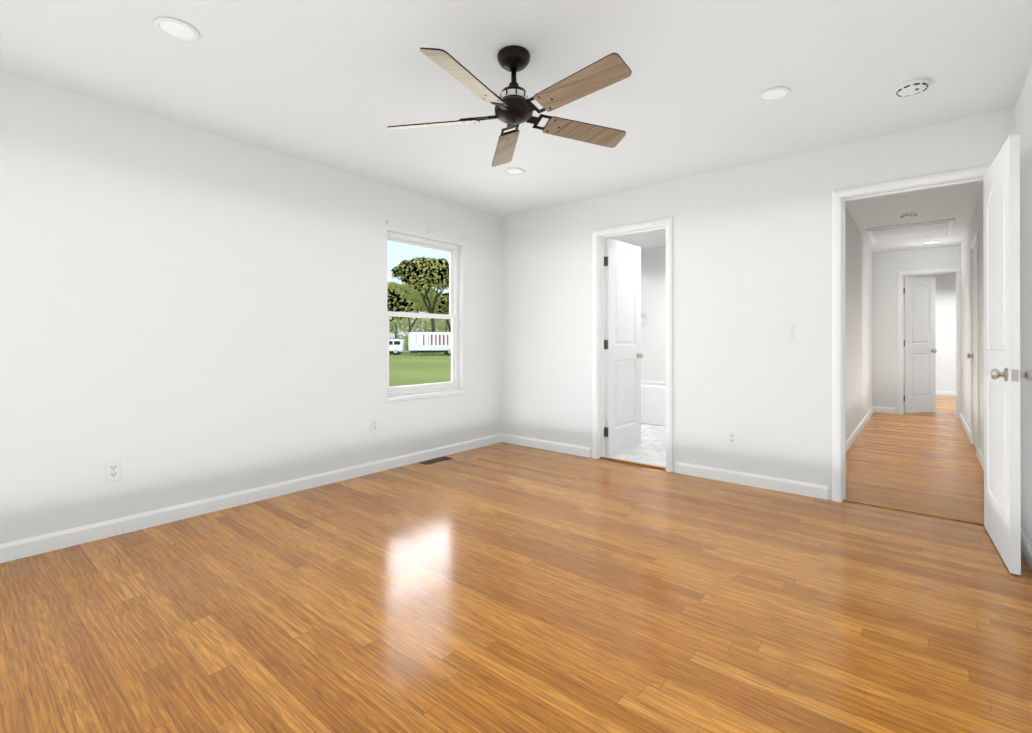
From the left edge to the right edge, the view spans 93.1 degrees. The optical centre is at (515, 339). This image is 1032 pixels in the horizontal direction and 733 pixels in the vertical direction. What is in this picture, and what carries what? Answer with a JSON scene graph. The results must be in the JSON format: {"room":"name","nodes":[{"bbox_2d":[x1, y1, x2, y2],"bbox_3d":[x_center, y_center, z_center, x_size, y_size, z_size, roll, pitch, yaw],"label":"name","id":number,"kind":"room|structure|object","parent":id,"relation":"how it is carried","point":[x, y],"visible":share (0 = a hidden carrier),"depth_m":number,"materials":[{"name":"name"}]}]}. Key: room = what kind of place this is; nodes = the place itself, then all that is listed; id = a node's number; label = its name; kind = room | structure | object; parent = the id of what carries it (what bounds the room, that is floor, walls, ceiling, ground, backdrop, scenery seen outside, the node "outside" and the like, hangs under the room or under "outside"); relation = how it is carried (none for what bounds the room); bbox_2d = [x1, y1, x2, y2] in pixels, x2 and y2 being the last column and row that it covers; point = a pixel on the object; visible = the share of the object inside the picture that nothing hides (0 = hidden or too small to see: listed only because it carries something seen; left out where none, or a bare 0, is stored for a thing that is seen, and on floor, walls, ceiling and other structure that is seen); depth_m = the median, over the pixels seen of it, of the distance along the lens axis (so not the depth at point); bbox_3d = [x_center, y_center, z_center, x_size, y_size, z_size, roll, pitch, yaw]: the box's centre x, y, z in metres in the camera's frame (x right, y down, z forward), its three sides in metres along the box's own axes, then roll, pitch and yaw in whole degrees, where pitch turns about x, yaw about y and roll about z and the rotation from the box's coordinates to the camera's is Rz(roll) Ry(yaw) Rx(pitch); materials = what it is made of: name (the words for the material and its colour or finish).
{"room":"empty bedroom","nodes":[
{"label":"empty bedroom","id":0,"kind":"room"},
{"bbox_2d":[0,71,501,543],"bbox_3d":[-1.685,-0.108,3.590,0.140,2.440,4.620,0,0,40],"label":"wall","id":1,"kind":"structure","parent":0,"point":[188,314],"depth_m":3.06,"materials":[{"name":"white paint"}]},
{"bbox_2d":[106,460,120,481],"bbox_3d":[-2.274,0.745,2.763,0.008,0.115,0.070,0,0,40],"label":"electrical outlet","id":2,"kind":"object","parent":1,"relation":"attached to","point":[113,470],"visible":1,"depth_m":2.76,"materials":[{"name":"white plastic"}]},
{"bbox_2d":[0,433,503,562],"bbox_3d":[-1.589,1.066,3.585,0.013,0.090,4.500,0,0,40],"label":"baseboard","id":3,"kind":"structure","parent":1,"relation":"attached to","point":[20,549],"depth_m":3.11,"materials":[{"name":"white paint"}]},
{"bbox_2d":[371,418,377,432],"bbox_3d":[-1.181,0.718,4.079,0.008,0.115,0.070,0,0,40],"label":"electrical outlet","id":4,"kind":"object","parent":1,"relation":"attached to","point":[374,424],"visible":1,"depth_m":4.08,"materials":[{"name":"white plastic"}]},
{"bbox_2d":[387,232,457,396],"bbox_3d":[-0.888,-0.216,4.585,0.065,1.440,0.890,0,0,40],"label":"window unit","id":5,"kind":"structure","parent":1,"relation":"in","point":[452,315],"depth_m":4.70,"materials":[{"name":"white plastic"}]},
{"bbox_2d":[384,389,465,402],"bbox_3d":[-0.832,0.523,4.537,0.084,0.041,0.950,0,0,40],"label":"window sill","id":6,"kind":"structure","parent":1,"relation":"attached to","point":[420,396],"depth_m":4.47,"materials":[{"name":"white paint"}]},
{"bbox_2d":[385,219,465,241],"bbox_3d":[-0.804,-0.996,4.517,0.032,0.050,0.934,0,0,40],"label":"brackets","id":7,"kind":"object","parent":1,"relation":"attached to","point":[387,222],"visible":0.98,"depth_m":4.51,"materials":[{"name":"white plastic"}]},
{"bbox_2d":[0,395,1031,732],"bbox_3d":[3.860,1.165,4.907,7.300,0.100,14.100,0,0,40],"label":"floor","id":8,"kind":"structure","parent":0,"point":[502,588],"depth_m":2.01,"materials":[{"name":"laminate"}]},
{"bbox_2d":[419,456,451,464],"bbox_3d":[-0.735,1.110,4.481,0.110,0.006,0.310,0,0,40],"label":"floor vent","id":9,"kind":"object","parent":8,"relation":"in","point":[435,460],"visible":1,"depth_m":4.46,"materials":[{"name":"brown metal"}]},
{"bbox_2d":[600,456,983,524],"bbox_3d":[1.811,1.105,3.746,2.635,0.013,0.055,0,0,40],"label":"threshold","id":10,"kind":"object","parent":8,"relation":"on","point":[853,501],"depth_m":3.22,"materials":[{"name":"brown wood"}]},
{"bbox_2d":[0,0,1031,252],"bbox_3d":[3.860,-1.385,4.913,7.300,0.120,14.100,0,0,40],"label":"ceiling","id":11,"kind":"structure","parent":0,"point":[340,84],"depth_m":2.49,"materials":[{"name":"white paint"}]},
{"bbox_2d":[153,17,199,41],"bbox_3d":[-1.456,-1.327,2.101,0.164,0.010,0.164,0,0,40],"label":"recessed light","id":12,"kind":"object","parent":11,"relation":"in","point":[177,29],"visible":1,"depth_m":2.10,"materials":[{"name":"white plastic"}]},
{"bbox_2d":[387,45,631,166],"bbox_3d":[-0.001,-1.167,2.259,1.174,0.328,1.186,0,0,40],"label":"ceiling fan","id":13,"kind":"object","parent":11,"relation":"hanging from","point":[515,106],"visible":1,"depth_m":2.22,"materials":[{"name":"brown wood"}]},
{"bbox_2d":[504,168,524,174],"bbox_3d":[-0.014,-1.323,3.867,0.164,0.010,0.164,0,0,40],"label":"recessed light","id":14,"kind":"object","parent":11,"relation":"in","point":[514,171],"visible":0.98,"depth_m":3.86,"materials":[{"name":"white plastic"}]},
{"bbox_2d":[757,87,790,101],"bbox_3d":[1.398,-1.325,2.655,0.164,0.010,0.164,0,0,40],"label":"recessed light","id":15,"kind":"object","parent":11,"relation":"in","point":[773,94],"visible":1,"depth_m":2.65,"materials":[{"name":"white plastic"}]},
{"bbox_2d":[901,212,916,217],"bbox_3d":[4.161,-1.305,5.182,0.136,0.039,0.136,0,0,40],"label":"smoke detector","id":16,"kind":"object","parent":11,"relation":"attached to","point":[909,215],"visible":1,"depth_m":5.14,"materials":[{"name":"white plastic"}]},
{"bbox_2d":[866,218,955,243],"bbox_3d":[4.841,-1.312,6.015,0.800,0.023,1.050,0,0,40],"label":"attic hatch","id":17,"kind":"object","parent":11,"relation":"attached to","point":[924,230],"visible":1,"depth_m":5.92,"materials":[{"name":"white paint"}]},
{"bbox_2d":[896,78,928,96],"bbox_3d":[2.074,-1.311,2.561,0.136,0.039,0.136,0,0,40],"label":"smoke detector","id":18,"kind":"object","parent":11,"relation":"attached to","point":[912,87],"visible":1,"depth_m":2.53,"materials":[{"name":"white plastic"}]},
{"bbox_2d":[603,423,665,466],"bbox_3d":[1.609,1.110,5.681,2.250,0.012,2.688,0,0,40],"label":"floor","id":19,"kind":"structure","parent":0,"point":[651,449],"depth_m":4.84,"materials":[{"name":"white tile"}]},
{"bbox_2d":[641,380,665,425],"bbox_3d":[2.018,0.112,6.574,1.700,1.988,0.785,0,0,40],"label":"bathtub","id":20,"kind":"object","parent":19,"relation":"on","point":[653,402],"depth_m":6.30,"materials":[{"name":"white ceramic"}]},
{"bbox_2d":[641,247,665,381],"bbox_3d":[2.503,-0.101,6.766,2.220,2.440,0.120,0,0,40],"label":"wall","id":21,"kind":"structure","parent":0,"point":[653,310],"depth_m":7.10,"materials":[{"name":"white paint"}]},
{"bbox_2d":[502,108,1014,499],"bbox_3d":[1.387,-0.107,4.118,4.190,2.440,0.120,0,0,40],"label":"wall","id":22,"kind":"structure","parent":0,"point":[752,259],"depth_m":3.80,"materials":[{"name":"white paint"}]},
{"bbox_2d":[504,434,590,457],"bbox_3d":[0.282,1.070,4.948,1.085,0.090,0.013,0,0,40],"label":"baseboard","id":23,"kind":"structure","parent":22,"relation":"attached to","point":[512,439],"depth_m":4.90,"materials":[{"name":"white paint"}]},
{"bbox_2d":[605,238,642,455],"bbox_3d":[1.082,0.072,4.870,0.145,2.060,0.655,0,0,40],"label":"bathroom door","id":24,"kind":"structure","parent":22,"relation":"in","point":[623,355],"depth_m":4.83,"materials":[{"name":"white paint"}]},
{"bbox_2d":[592,217,672,471],"bbox_3d":[1.056,0.046,4.392,0.770,2.135,0.158,0,0,40],"label":"door frame","id":25,"kind":"structure","parent":22,"relation":"attached to","point":[599,236],"depth_m":4.55,"materials":[{"name":"white paint"}]},
{"bbox_2d":[728,430,736,445],"bbox_3d":[1.676,0.767,3.791,0.070,0.115,0.008,0,0,40],"label":"electrical outlet","id":26,"kind":"object","parent":22,"relation":"attached to","point":[732,437],"visible":1,"depth_m":3.79,"materials":[{"name":"white plastic"}]},
{"bbox_2d":[675,462,827,499],"bbox_3d":[1.745,1.067,3.732,1.080,0.090,0.013,0,0,40],"label":"baseboard","id":27,"kind":"structure","parent":22,"relation":"attached to","point":[777,484],"depth_m":3.68,"materials":[{"name":"white paint"}]},
{"bbox_2d":[783,324,793,339],"bbox_3d":[1.972,-0.049,3.544,0.070,0.115,0.014,0,0,40],"label":"light switch","id":28,"kind":"object","parent":22,"relation":"attached to","point":[788,331],"visible":1,"depth_m":3.54,"materials":[{"name":"white plastic"}]},
{"bbox_2d":[832,164,990,501],"bbox_3d":[2.550,0.043,3.151,0.855,2.135,0.158,0,0,40],"label":"door frame","id":29,"kind":"structure","parent":22,"relation":"attached to","point":[841,198],"depth_m":3.34,"materials":[{"name":"white paint"}]},
{"bbox_2d":[983,134,1031,574],"bbox_3d":[2.572,0.071,2.578,0.145,2.060,0.742,0,0,40],"label":"hall door","id":30,"kind":"structure","parent":22,"relation":"in","point":[1003,374],"depth_m":2.43,"materials":[{"name":"white paint"}]},
{"bbox_2d":[846,208,873,440],"bbox_3d":[3.831,-0.104,5.611,0.100,2.440,5.300,0,0,40],"label":"wall","id":31,"kind":"structure","parent":0,"point":[871,329],"depth_m":5.86,"materials":[{"name":"white paint"}]},
{"bbox_2d":[846,406,875,451],"bbox_3d":[3.835,1.071,5.526,0.013,0.090,5.180,0,0,40],"label":"baseboard","id":32,"kind":"structure","parent":31,"relation":"attached to","point":[851,439],"depth_m":5.81,"materials":[{"name":"white paint"}]},
{"bbox_2d":[874,246,957,413],"bbox_3d":[5.909,-0.100,7.251,0.960,2.440,0.120,0,0,40],"label":"wall","id":33,"kind":"structure","parent":0,"point":[886,264],"depth_m":7.39,"materials":[{"name":"white paint"}]},
{"bbox_2d":[903,276,936,412],"bbox_3d":[6.143,0.082,7.446,0.411,2.060,0.509,0,0,40],"label":"door","id":34,"kind":"structure","parent":33,"relation":"in","point":[919,299],"depth_m":7.43,"materials":[{"name":"white paint"}]},
{"bbox_2d":[897,267,960,418],"bbox_3d":[6.036,0.052,7.145,0.730,2.135,0.158,0,0,40],"label":"door frame","id":35,"kind":"structure","parent":33,"relation":"attached to","point":[900,352],"depth_m":7.29,"materials":[{"name":"white paint"}]},
{"bbox_2d":[915,273,955,390],"bbox_3d":[8.783,-0.094,9.660,5.000,2.440,0.100,0,0,40],"label":"wall","id":36,"kind":"structure","parent":0,"point":[946,332],"depth_m":9.76,"materials":[{"name":"white paint"}]},
{"bbox_2d":[936,391,955,395],"bbox_3d":[8.747,1.080,9.614,4.800,0.090,0.013,0,0,40],"label":"baseboard","id":37,"kind":"structure","parent":36,"relation":"attached to","point":[953,393],"depth_m":9.75,"materials":[{"name":"white paint"}]},
{"bbox_2d":[958,65,1031,546],"bbox_3d":[3.164,-0.110,3.082,0.132,2.440,10.040,0,0,40],"label":"wall","id":38,"kind":"structure","parent":0,"point":[1023,117],"depth_m":2.61,"materials":[{"name":"white paint"}]},
{"bbox_2d":[959,412,969,439],"bbox_3d":[5.580,1.072,6.081,0.013,0.090,2.095,0,0,40],"label":"baseboard","id":39,"kind":"structure","parent":38,"relation":"attached to","point":[966,428],"depth_m":6.00,"materials":[{"name":"white paint"}]},
{"bbox_2d":[967,245,975,447],"bbox_3d":[4.645,0.077,4.914,0.145,2.060,0.726,0,0,40],"label":"closet door","id":40,"kind":"structure","parent":38,"relation":"in","point":[973,355],"depth_m":5.11,"materials":[{"name":"white paint"}]},
{"bbox_2d":[970,231,978,456],"bbox_3d":[4.671,0.047,4.898,0.141,2.135,0.840,0,0,40],"label":"door frame","id":41,"kind":"structure","parent":38,"relation":"attached to","point":[975,241],"depth_m":4.63,"materials":[{"name":"white paint"}]},
{"bbox_2d":[978,448,983,469],"bbox_3d":[3.640,1.067,3.748,0.013,0.090,2.195,0,0,40],"label":"baseboard","id":42,"kind":"structure","parent":38,"relation":"attached to","point":[980,456],"depth_m":4.36,"materials":[{"name":"white paint"}]},
{"bbox_2d":[1021,528,1031,571],"bbox_3d":[1.424,1.061,1.081,0.013,0.090,4.500,0,0,40],"label":"baseboard","id":43,"kind":"structure","parent":38,"relation":"attached to","point":[1026,548],"depth_m":2.44,"materials":[{"name":"white paint"}]},
{"label":"outside","id":44,"kind":"structure","parent":0,"visible":0},
{"bbox_2d":[389,343,450,386],"bbox_3d":[-107.389,2.427,204.985,419.800,0.500,670.000,0,0,40],"label":"lawn","id":45,"kind":"structure","parent":44,"point":[406,366],"depth_m":29.46,"materials":[{"name":"green plant"}]},
{"bbox_2d":[389,339,404,354],"bbox_3d":[-15.058,0.933,56.713,4.100,1.797,1.944,0,0,-5],"label":"truck","id":46,"kind":"object","parent":45,"relation":"on","point":[395,348],"depth_m":55.88,"materials":[{"name":"white metal"}]},
{"bbox_2d":[387,287,415,321],"bbox_3d":[-18.219,-2.747,66.463,8.255,9.052,8.412,0,0,40],"label":"tree","id":47,"kind":"object","parent":45,"relation":"on","point":[395,299],"depth_m":65.08,"materials":[{"name":"green plant"}]},
{"bbox_2d":[387,281,444,348],"bbox_3d":[-17.967,-4.202,87.173,10.451,12.011,9.767,0,0,40],"label":"tree","id":48,"kind":"object","parent":45,"relation":"on","point":[416,296],"depth_m":84.40,"materials":[{"name":"green plant"}]},
{"bbox_2d":[389,254,448,331],"bbox_3d":[-12.494,-5.058,67.848,9.488,13.657,9.958,0,0,40],"label":"tree","id":49,"kind":"object","parent":45,"relation":"on","point":[436,265],"depth_m":65.94,"materials":[{"name":"green plant"}]},
{"bbox_2d":[389,309,450,353],"bbox_3d":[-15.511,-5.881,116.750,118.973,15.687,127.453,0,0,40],"label":"tree","id":50,"kind":"object","parent":45,"relation":"on","point":[426,327],"depth_m":123.33,"materials":[{"name":"green plant"}]},
{"bbox_2d":[399,332,450,355],"bbox_3d":[-8.776,0.530,55.276,8.700,2.597,2.444,0,0,-15],"label":"trailer","id":51,"kind":"object","parent":45,"relation":"on","point":[428,341],"depth_m":53.90,"materials":[{"name":"white metal"}]},
{"bbox_2d":[434,292,450,331],"bbox_3d":[-12.509,-3.621,90.591,8.684,10.888,9.515,0,0,40],"label":"tree","id":52,"kind":"object","parent":45,"relation":"on","point":[443,309],"depth_m":87.94,"materials":[{"name":"green plant"}]}
]}

